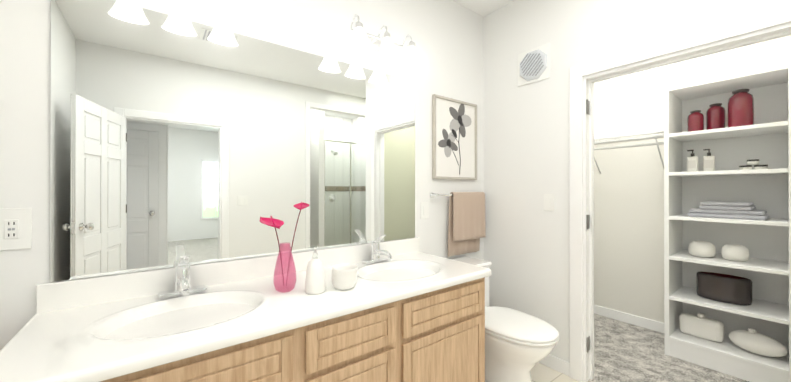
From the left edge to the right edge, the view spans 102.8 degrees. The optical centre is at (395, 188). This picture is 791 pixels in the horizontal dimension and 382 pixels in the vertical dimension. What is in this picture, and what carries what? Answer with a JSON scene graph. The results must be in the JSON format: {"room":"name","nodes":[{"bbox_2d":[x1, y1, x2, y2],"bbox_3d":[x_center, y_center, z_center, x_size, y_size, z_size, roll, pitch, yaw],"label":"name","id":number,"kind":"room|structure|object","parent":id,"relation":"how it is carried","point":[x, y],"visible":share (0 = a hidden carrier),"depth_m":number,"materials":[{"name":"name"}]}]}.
{"room":"bathroom","nodes":[
{"label":"bathroom","id":0,"kind":"room"},
{"bbox_2d":[0,0,483,350],"bbox_3d":[0.092,-0.100,2.272,4.390,2.740,0.120,0,0,-37],"label":"wall","id":1,"kind":"structure","parent":0,"point":[447,37],"depth_m":1.67,"materials":[{"name":"white paint"}]},
{"bbox_2d":[0,208,31,250],"bbox_3d":[-1.338,0.142,1.100,0.092,0.145,0.012,0,0,-37],"label":"outlet","id":2,"kind":"object","parent":1,"relation":"attached to","point":[15,228],"visible":1,"depth_m":1.10,"materials":[{"name":"white plastic"}]},
{"bbox_2d":[50,0,414,281],"bbox_3d":[-0.565,-0.203,1.691,1.760,1.096,0.006,0,0,-37],"label":"mirror","id":3,"kind":"object","parent":1,"relation":"attached to","point":[173,139],"visible":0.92,"depth_m":1.45,"materials":[{"name":"clear glass"}]},
{"bbox_2d":[347,14,424,70],"bbox_3d":[-0.079,-0.865,1.896,0.524,0.229,0.271,0,0,-37],"label":"sconce","id":4,"kind":"object","parent":1,"relation":"attached to","point":[363,43],"visible":1,"depth_m":1.86,"materials":[{"name":"white glass"}]},
{"bbox_2d":[421,202,428,218],"bbox_3d":[0.212,0.160,2.279,0.075,0.120,0.010,0,0,-37],"label":"light switch","id":5,"kind":"object","parent":1,"relation":"attached to","point":[424,210],"visible":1,"depth_m":2.28,"materials":[{"name":"white plastic"}]},
{"bbox_2d":[432,94,476,179],"bbox_3d":[0.472,-0.379,2.466,0.490,0.620,0.028,0,0,-37],"label":"framed picture","id":6,"kind":"object","parent":1,"relation":"attached to","point":[454,138],"visible":1,"depth_m":2.45,"materials":[{"name":"white paper"}]},
{"bbox_2d":[430,192,485,256],"bbox_3d":[0.513,0.272,2.461,0.593,0.487,0.086,0,0,-37],"label":"towel rail","id":7,"kind":"object","parent":1,"relation":"attached to","point":[467,228],"visible":1,"depth_m":2.45,"materials":[{"name":"beige fabric"}]},
{"bbox_2d":[448,192,485,256],"bbox_3d":[0.563,0.273,2.479,0.400,0.486,0.055,0,0,-37],"label":"towel","id":8,"kind":"object","parent":7,"relation":"hanging from","point":[467,224],"depth_m":2.45,"materials":[{"name":"beige fabric"}]},
{"bbox_2d":[453,0,513,16],"bbox_3d":[2.070,-1.528,-1.070,5.290,0.100,7.840,0,0,-37],"label":"ceiling","id":9,"kind":"structure","parent":0,"point":[483,8],"depth_m":2.52,"materials":[{"name":"white paint"}]},
{"bbox_2d":[531,362,578,381],"bbox_3d":[1.385,1.296,0.569,4.390,0.060,4.390,0,0,-37],"label":"floor","id":10,"kind":"structure","parent":0,"point":[540,372],"depth_m":2.14,"materials":[{"name":"tile"}]},
{"bbox_2d":[0,235,490,381],"bbox_3d":[-0.380,0.771,1.444,1.824,0.994,0.615,0,0,-37],"label":"bathroom vanity","id":11,"kind":"object","parent":10,"relation":"on","point":[404,310],"visible":0.88,"depth_m":1.23,"materials":[{"name":"brown wood"}]},
{"bbox_2d":[259,202,308,292],"bbox_3d":[-0.489,0.252,1.395,0.216,0.384,0.145,0,0,-37],"label":"vase","id":12,"kind":"object","parent":11,"relation":"on","point":[275,223],"visible":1,"depth_m":1.38,"materials":[{"name":"pink glass"}]},
{"bbox_2d":[305,245,325,293],"bbox_3d":[-0.346,0.345,1.360,0.088,0.198,0.088,0,0,-37],"label":"soap dispenser","id":13,"kind":"object","parent":11,"relation":"on","point":[315,280],"visible":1,"depth_m":1.33,"materials":[{"name":"white ceramic"}]},
{"bbox_2d":[331,264,357,289],"bbox_3d":[-0.228,0.398,1.411,0.122,0.092,0.122,0,0,-37],"label":"cup","id":14,"kind":"object","parent":11,"relation":"on","point":[344,276],"visible":1,"depth_m":1.37,"materials":[{"name":"white ceramic"}]},
{"bbox_2d":[451,256,558,381],"bbox_3d":[0.658,0.908,2.103,0.404,0.727,0.814,0,0,-37],"label":"toilet","id":15,"kind":"object","parent":10,"relation":"on","point":[519,345],"visible":0.56,"depth_m":1.90,"materials":[{"name":"white ceramic"}]},
{"bbox_2d":[483,0,790,362],"bbox_3d":[1.382,-0.101,1.971,0.120,2.740,1.920,0,0,-37],"label":"wall","id":16,"kind":"structure","parent":0,"point":[526,169],"depth_m":2.29,"materials":[{"name":"white paint"}]},
{"bbox_2d":[518,43,549,86],"bbox_3d":[1.013,-0.910,2.333,0.030,0.250,0.250,0,0,-37],"label":"air vent","id":17,"kind":"object","parent":16,"relation":"in","point":[534,65],"visible":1,"depth_m":2.31,"materials":[{"name":"white plastic"}]},
{"bbox_2d":[539,354,569,376],"bbox_3d":[0.973,1.226,2.398,0.012,0.090,0.680,0,0,-37],"label":"baseboard","id":18,"kind":"structure","parent":16,"relation":"attached to","point":[556,364],"depth_m":2.18,"materials":[{"name":"white wood"}]},
{"bbox_2d":[569,3,790,381],"bbox_3d":[1.549,0.229,1.752,0.156,2.080,1.050,0,0,-37],"label":"door frame","id":19,"kind":"structure","parent":16,"relation":"attached to","point":[773,17],"depth_m":2.06,"materials":[{"name":"white wood"}]},
{"bbox_2d":[588,314,748,381],"bbox_3d":[1.819,1.264,2.376,1.270,0.012,1.800,0,0,-37],"label":"floor","id":20,"kind":"structure","parent":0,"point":[625,352],"depth_m":2.30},
{"bbox_2d":[664,63,790,381],"bbox_3d":[2.394,0.255,2.275,0.420,2.030,0.620,0,0,-37],"label":"shelf unit","id":21,"kind":"object","parent":20,"relation":"on","point":[765,139],"visible":0.85,"depth_m":2.29,"materials":[{"name":"white wood"}]},
{"bbox_2d":[687,150,697,171],"bbox_3d":[2.261,-0.207,2.401,0.040,0.173,0.060,0,0,-37],"label":"lotion bottle","id":22,"kind":"object","parent":21,"relation":"on","point":[692,163],"visible":0.94,"depth_m":2.39,"materials":[{"name":"white ceramic"}]},
{"bbox_2d":[687,110,703,131],"bbox_3d":[2.258,-0.496,2.374,0.090,0.171,0.090,0,0,-37],"label":"jar","id":23,"kind":"object","parent":21,"relation":"on","point":[695,120],"visible":0.77,"depth_m":2.35,"materials":[{"name":"red ceramic"}]},
{"bbox_2d":[679,313,723,341],"bbox_3d":[2.289,1.027,2.363,0.100,0.175,0.240,0,0,-37],"label":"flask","id":24,"kind":"object","parent":21,"relation":"on","point":[700,325],"visible":1,"depth_m":2.33,"materials":[{"name":"white ceramic"}]},
{"bbox_2d":[688,241,715,257],"bbox_3d":[2.292,0.454,2.360,0.150,0.112,0.150,0,0,-37],"label":"vessel","id":25,"kind":"object","parent":21,"relation":"on","point":[705,249],"visible":1,"depth_m":2.31,"materials":[{"name":"white ceramic"}]},
{"bbox_2d":[703,149,714,170],"bbox_3d":[2.337,-0.207,2.352,0.040,0.173,0.060,0,0,-37],"label":"lotion bottle","id":26,"kind":"object","parent":21,"relation":"on","point":[708,162],"visible":0.9,"depth_m":2.34,"materials":[{"name":"white ceramic"}]},
{"bbox_2d":[706,103,724,129],"bbox_3d":[2.366,-0.516,2.331,0.100,0.211,0.100,0,0,-37],"label":"jar","id":27,"kind":"object","parent":21,"relation":"on","point":[715,116],"visible":0.75,"depth_m":2.30,"materials":[{"name":"red ceramic"}]},
{"bbox_2d":[696,271,751,305],"bbox_3d":[2.358,0.718,2.272,0.129,0.182,0.281,0,0,-37],"label":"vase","id":28,"kind":"object","parent":21,"relation":"on","point":[726,288],"visible":0.98,"depth_m":2.23,"materials":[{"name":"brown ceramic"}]},
{"bbox_2d":[688,201,768,219],"bbox_3d":[2.370,0.155,2.257,0.240,0.110,0.380,0,0,-37],"label":"towel stack","id":29,"kind":"object","parent":21,"relation":"on","point":[730,210],"visible":1,"depth_m":2.17,"materials":[{"name":"grey fabric"}]},
{"bbox_2d":[721,244,748,261],"bbox_3d":[2.395,0.453,2.225,0.136,0.112,0.136,0,0,-37],"label":"vessel","id":30,"kind":"object","parent":21,"relation":"on","point":[735,252],"visible":1,"depth_m":2.18,"materials":[{"name":"white ceramic"}]},
{"bbox_2d":[728,89,753,126],"bbox_3d":[2.397,-0.546,2.191,0.124,0.271,0.124,0,0,-37],"label":"jar","id":31,"kind":"object","parent":21,"relation":"on","point":[740,107],"visible":0.79,"depth_m":2.15,"materials":[{"name":"red ceramic"}]},
{"bbox_2d":[739,159,767,169],"bbox_3d":[2.446,-0.158,2.158,0.061,0.074,0.132,0,0,-37],"label":"jars","id":32,"kind":"object","parent":21,"relation":"on","point":[751,162],"visible":0.85,"depth_m":2.14,"materials":[{"name":"white ceramic"}]},
{"bbox_2d":[729,328,786,356],"bbox_3d":[2.439,1.037,2.131,0.175,0.155,0.264,0,0,-37],"label":"flask","id":33,"kind":"object","parent":21,"relation":"on","point":[752,340],"visible":1,"depth_m":2.09,"materials":[{"name":"white ceramic"}]},
{"bbox_2d":[594,35,790,322],"bbox_3d":[2.645,-0.099,2.442,0.120,2.740,2.700,0,0,-37],"label":"wall","id":34,"kind":"structure","parent":0,"point":[628,230],"depth_m":2.90,"materials":[{"name":"white paint"}]},
{"bbox_2d":[594,305,663,332],"bbox_3d":[2.319,1.215,2.756,0.015,0.088,1.800,0,0,-37],"label":"baseboard","id":35,"kind":"structure","parent":34,"relation":"attached to","point":[654,325],"depth_m":2.92,"materials":[{"name":"white wood"}]},
{"bbox_2d":[594,131,663,173],"bbox_3d":[1.964,-0.299,2.986,0.306,0.309,0.995,0,0,-37],"label":"wire closet shelf","id":36,"kind":"object","parent":34,"relation":"attached to","point":[627,138],"visible":0.46,"depth_m":2.72,"materials":[{"name":"grey metal"}]}
]}

